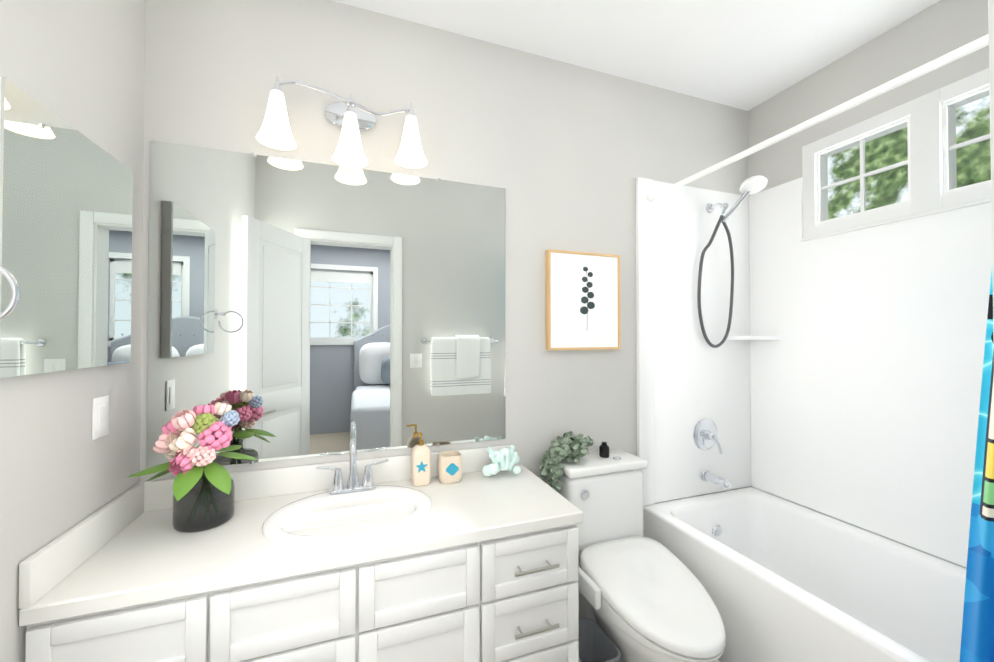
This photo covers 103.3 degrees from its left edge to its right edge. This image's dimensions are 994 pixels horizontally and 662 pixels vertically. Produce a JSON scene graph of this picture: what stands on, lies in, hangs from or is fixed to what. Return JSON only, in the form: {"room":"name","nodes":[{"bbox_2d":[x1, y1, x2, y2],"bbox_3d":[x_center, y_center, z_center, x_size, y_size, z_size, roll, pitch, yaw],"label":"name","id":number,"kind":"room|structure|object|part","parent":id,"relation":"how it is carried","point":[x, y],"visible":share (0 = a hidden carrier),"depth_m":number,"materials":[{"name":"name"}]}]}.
{"room":"bathroom","nodes":[
{"label":"bathroom","id":0,"kind":"room"},
{"bbox_2d":[0,0,144,661],"bbox_3d":[-0.979,0.052,0.514,0.120,2.750,1.710,0,-1,-20],"label":"wall","id":1,"kind":"structure","parent":0,"point":[79,65],"depth_m":1.01,"materials":[{"name":"paint"}]},
{"bbox_2d":[0,265,20,320],"bbox_3d":[-0.898,-0.070,0.667,0.132,0.124,0.052,0,-1,-20],"label":"towel ring","id":2,"kind":"object","parent":1,"relation":"attached to","point":[15,297],"visible":1,"depth_m":0.68,"materials":[{"name":"silver metal"}]},
{"bbox_2d":[0,76,132,377],"bbox_3d":[-1.064,-0.202,0.986,0.034,0.592,0.472,0,-1,-20],"label":"medicine cabinet mirror","id":3,"kind":"object","parent":1,"relation":"attached to","point":[66,194],"visible":1,"depth_m":0.92,"materials":[{"name":"white mirror"}]},
{"bbox_2d":[19,483,146,606],"bbox_3d":[-1.107,0.555,1.084,0.020,0.100,0.491,0,-1,-20],"label":"backsplash","id":4,"kind":"structure","parent":1,"relation":"attached to","point":[46,568],"depth_m":1.00,"materials":[{"name":"white stone"}]},
{"bbox_2d":[92,395,108,439],"bbox_3d":[-1.129,0.245,1.122,0.009,0.116,0.070,0,-1,-20],"label":"switch plate","id":5,"kind":"object","parent":1,"relation":"attached to","point":[100,416],"visible":1,"depth_m":1.11,"materials":[{"name":"white plastic"}]},
{"bbox_2d":[140,0,750,503],"bbox_3d":[0.115,0.070,1.878,3.100,2.750,0.120,0,-1,-20],"label":"wall","id":6,"kind":"structure","parent":0,"point":[564,154],"depth_m":1.79,"materials":[{"name":"paint"}]},
{"bbox_2d":[139,444,510,510],"bbox_3d":[-0.572,0.561,1.548,1.342,0.100,0.020,0,-1,-20],"label":"backsplash","id":7,"kind":"structure","parent":6,"relation":"attached to","point":[260,483],"depth_m":1.47,"materials":[{"name":"white stone"}]},
{"bbox_2d":[146,141,504,468],"bbox_3d":[-0.577,-0.085,1.563,1.305,1.146,0.007,0,-1,-20],"label":"mirror","id":8,"kind":"object","parent":6,"relation":"attached to","point":[299,309],"visible":1,"depth_m":1.52,"materials":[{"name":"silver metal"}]},
{"bbox_2d":[256,76,426,168],"bbox_3d":[-0.567,-0.775,1.493,0.598,0.270,0.163,0,-1,-20],"label":"sconce","id":9,"kind":"object","parent":6,"relation":"attached to","point":[350,118],"visible":1,"depth_m":1.47,"materials":[{"name":"white glass"}]},
{"bbox_2d":[545,249,620,349],"bbox_3d":[0.423,-0.145,1.911,0.400,0.470,0.031,0,-1,-20],"label":"framed artwork","id":10,"kind":"object","parent":6,"relation":"attached to","point":[582,290],"visible":1,"depth_m":1.90,"materials":[{"name":"white paper"}]},
{"bbox_2d":[333,0,939,110],"bbox_3d":[0.422,-1.345,1.099,3.140,0.060,1.830,0,-1,-20],"label":"ceiling","id":11,"kind":"structure","parent":0,"point":[747,55],"depth_m":1.72,"materials":[{"name":"paint"}]},
{"bbox_2d":[748,0,988,567],"bbox_3d":[1.845,0.066,1.527,0.160,2.750,1.710,0,-1,-20],"label":"wall","id":12,"kind":"structure","parent":0,"point":[940,28],"depth_m":1.77,"materials":[{"name":"paint"}]},
{"bbox_2d":[636,177,991,567],"bbox_3d":[1.368,0.043,1.420,0.810,1.688,1.589,0,-1,-20],"label":"wall panel","id":13,"kind":"object","parent":12,"relation":"attached to","point":[852,395],"visible":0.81,"depth_m":1.96,"materials":[{"name":"white plastic"}]},
{"bbox_2d":[693,419,721,453],"bbox_3d":[1.159,0.571,2.129,0.172,0.178,0.077,0,-1,-20],"label":"shower valve","id":14,"kind":"object","parent":13,"relation":"attached to","point":[705,436],"visible":1,"depth_m":2.14,"materials":[{"name":"silver metal"}]},
{"bbox_2d":[701,469,732,490],"bbox_3d":[1.173,0.795,2.088,0.064,0.068,0.158,0,-1,-20],"label":"tub spout","id":15,"kind":"object","parent":13,"relation":"attached to","point":[722,482],"visible":1,"depth_m":2.08,"materials":[{"name":"silver metal"}]},
{"bbox_2d":[697,175,767,347],"bbox_3d":[1.232,-0.344,2.057,0.218,0.870,0.284,0,-1,-20],"label":"shower head","id":16,"kind":"object","parent":13,"relation":"attached to","point":[753,185],"visible":1,"depth_m":2.13},
{"bbox_2d":[728,336,779,339],"bbox_3d":[1.422,0.038,2.181,0.170,0.022,0.170,0,-1,-20],"label":"corner shelf","id":17,"kind":"object","parent":13,"relation":"attached to","point":[753,337],"visible":0.97,"depth_m":2.14,"materials":[{"name":"white plastic"}]},
{"bbox_2d":[646,34,988,201],"bbox_3d":[1.053,-0.690,1.317,0.058,0.065,1.564,0,-1,-20],"label":"shower curtain rod","id":18,"kind":"object","parent":13,"relation":"attached to","point":[957,53],"visible":0.98,"depth_m":1.21,"materials":[{"name":"white plastic"}]},
{"bbox_2d":[960,272,993,661],"bbox_3d":[1.266,0.163,0.828,0.146,1.638,0.473,0,-1,-20],"label":"shower curtain","id":19,"kind":"object","parent":18,"relation":"hanging from","point":[977,640],"visible":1,"depth_m":0.99,"materials":[{"name":"fabric"}]},
{"bbox_2d":[801,68,990,241],"bbox_3d":[1.762,-0.712,1.603,0.096,0.494,0.930,0,-1,-20],"label":"window","id":20,"kind":"structure","parent":12,"relation":"in","point":[928,120],"depth_m":1.63,"materials":[{"name":"white"}]},
{"bbox_3d":[1.768,-0.719,1.605,0.004,0.440,0.890,0,-1,-20],"label":"glass","id":21,"kind":"part","parent":20,"relation":"part of","materials":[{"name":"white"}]},
{"bbox_3d":[0.403,1.465,1.056,3.100,0.060,1.830,0,-1,-20],"label":"floor","id":22,"kind":"structure","parent":0,"visible":0},
{"bbox_2d":[19,519,582,661],"bbox_3d":[-0.455,1.043,1.303,1.400,0.790,0.548,0,-1,-20],"label":"bathroom vanity","id":23,"kind":"object","parent":22,"relation":"on","point":[378,559],"depth_m":1.10,"materials":[{"name":"white wood"}]},
{"bbox_2d":[19,465,582,622],"bbox_3d":[-0.458,0.628,1.327,1.408,0.040,0.512,0,-1,-20],"label":"countertop","id":24,"kind":"structure","parent":23,"relation":"on","point":[149,558],"depth_m":1.11,"materials":[{"name":"white stone"}]},
{"bbox_2d":[127,402,257,532],"bbox_3d":[-0.927,0.418,1.235,0.300,0.376,0.320,0,-1,-20],"label":"flower vase","id":25,"kind":"object","parent":24,"relation":"on","point":[203,491],"visible":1,"depth_m":1.18,"materials":[{"name":"black glass"}]},
{"bbox_2d":[153,409,215,467],"bbox_3d":[-0.953,0.323,1.218,0.174,0.169,0.180,0,-1,-20],"label":"flowers","id":26,"kind":"object","parent":25,"relation":"on","point":[176,438],"depth_m":1.17,"materials":[{"name":"pink plant"}]},
{"bbox_2d":[243,479,446,562],"bbox_3d":[-0.481,0.669,1.312,0.524,0.158,0.406,0,-1,-20],"label":"sink","id":27,"kind":"object","parent":24,"relation":"in","point":[311,519],"depth_m":1.30,"materials":[{"name":"white ceramic"}]},
{"bbox_2d":[315,439,390,494],"bbox_3d":[-0.517,0.490,1.414,0.255,0.201,0.160,0,-1,-20],"label":"faucet","id":28,"kind":"object","parent":24,"relation":"on","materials":[{"name":"silver metal"}]},
{"bbox_2d":[411,432,430,485],"bbox_3d":[-0.305,0.507,1.574,0.074,0.205,0.063,0,-1,-20],"label":"soap dispenser","id":29,"kind":"object","parent":24,"relation":"on","point":[420,465],"visible":1,"depth_m":1.55,"materials":[{"name":"beige ceramic"}]},
{"bbox_2d":[438,451,461,483],"bbox_3d":[-0.192,0.557,1.607,0.092,0.108,0.083,0,-1,-20],"label":"tumbler","id":30,"kind":"object","parent":24,"relation":"on","point":[449,467],"visible":1,"depth_m":1.57,"materials":[{"name":"beige ceramic"}]},
{"bbox_2d":[482,445,520,475],"bbox_3d":[0.017,0.546,1.669,0.168,0.121,0.113,0,-1,-20],"label":"ornament","id":31,"kind":"object","parent":24,"relation":"on","point":[502,459],"visible":1,"depth_m":1.64,"materials":[{"name":"white"}]},
{"bbox_3d":[0.122,0.966,1.243,0.150,0.444,0.042,0,-1,-20],"label":"handle","id":32,"kind":"part","parent":23,"relation":"part of","materials":[{"name":"silver metal"}]},
{"bbox_2d":[578,618,620,661],"bbox_3d":[0.342,1.300,1.472,0.164,0.280,0.218,0,-1,-20],"label":"waste bin","id":33,"kind":"object","parent":22,"relation":"on","point":[596,644],"visible":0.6,"depth_m":1.56,"materials":[{"name":"grey plastic"}]},
{"bbox_2d":[555,449,725,661],"bbox_3d":[0.540,1.013,1.558,0.437,0.856,0.721,0,-1,-20],"label":"toilet","id":34,"kind":"object","parent":22,"relation":"on","point":[641,598],"visible":0.88,"depth_m":1.52,"materials":[{"name":"white ceramic"}]},
{"bbox_2d":[539,431,594,490],"bbox_3d":[0.319,0.625,1.764,0.253,0.317,0.200,0,-1,-20],"label":"potted plant","id":35,"kind":"object","parent":34,"relation":"on","point":[569,445],"visible":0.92,"depth_m":1.73,"materials":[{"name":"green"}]},
{"bbox_3d":[0.376,0.698,1.676,0.042,0.042,0.013,0,-1,-20],"label":"flush knob","id":36,"kind":"part","parent":34,"relation":"part of","materials":[{"name":"silver metal"}]},
{"bbox_2d":[599,442,620,459],"bbox_3d":[0.524,0.554,1.822,0.072,0.066,0.097,0,-1,-20],"label":"jar","id":37,"kind":"object","parent":34,"relation":"on","point":[603,449],"visible":1,"depth_m":1.82,"materials":[{"name":"black glass"}]},
{"bbox_3d":[0.573,0.969,1.464,0.435,0.141,0.523,0,-1,-20],"label":"seat","id":38,"kind":"part","parent":34,"relation":"part of","materials":[{"name":"white plastic"}]},
{"bbox_2d":[643,487,966,661],"bbox_3d":[1.376,1.164,1.409,0.786,0.550,1.582,0,-1,-20],"label":"bathtub","id":39,"kind":"object","parent":22,"relation":"on","point":[781,579],"visible":0.88,"depth_m":1.60,"materials":[{"name":"white ceramic"}]},
{"bbox_3d":[0.692,0.049,0.269,2.860,2.750,0.120,0,-1,-20],"label":"wall","id":40,"kind":"structure","parent":0,"visible":0},
{"bbox_2d":[988,0,993,336],"bbox_3d":[-0.045,0.312,-0.004,0.783,2.218,0.162,0,-1,-20],"label":"door frame","id":41,"kind":"structure","parent":40,"relation":"attached to","point":[991,38],"depth_m":0.18,"materials":[{"name":"white wood"}]},
{"label":"outside","id":42,"kind":"structure","parent":0,"visible":0},
{"bbox_2d":[828,95,990,219],"bbox_3d":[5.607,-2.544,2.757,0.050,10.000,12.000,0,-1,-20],"label":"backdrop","id":43,"kind":"structure","parent":42,"point":[847,159],"depth_m":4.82,"materials":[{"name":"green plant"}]}
]}

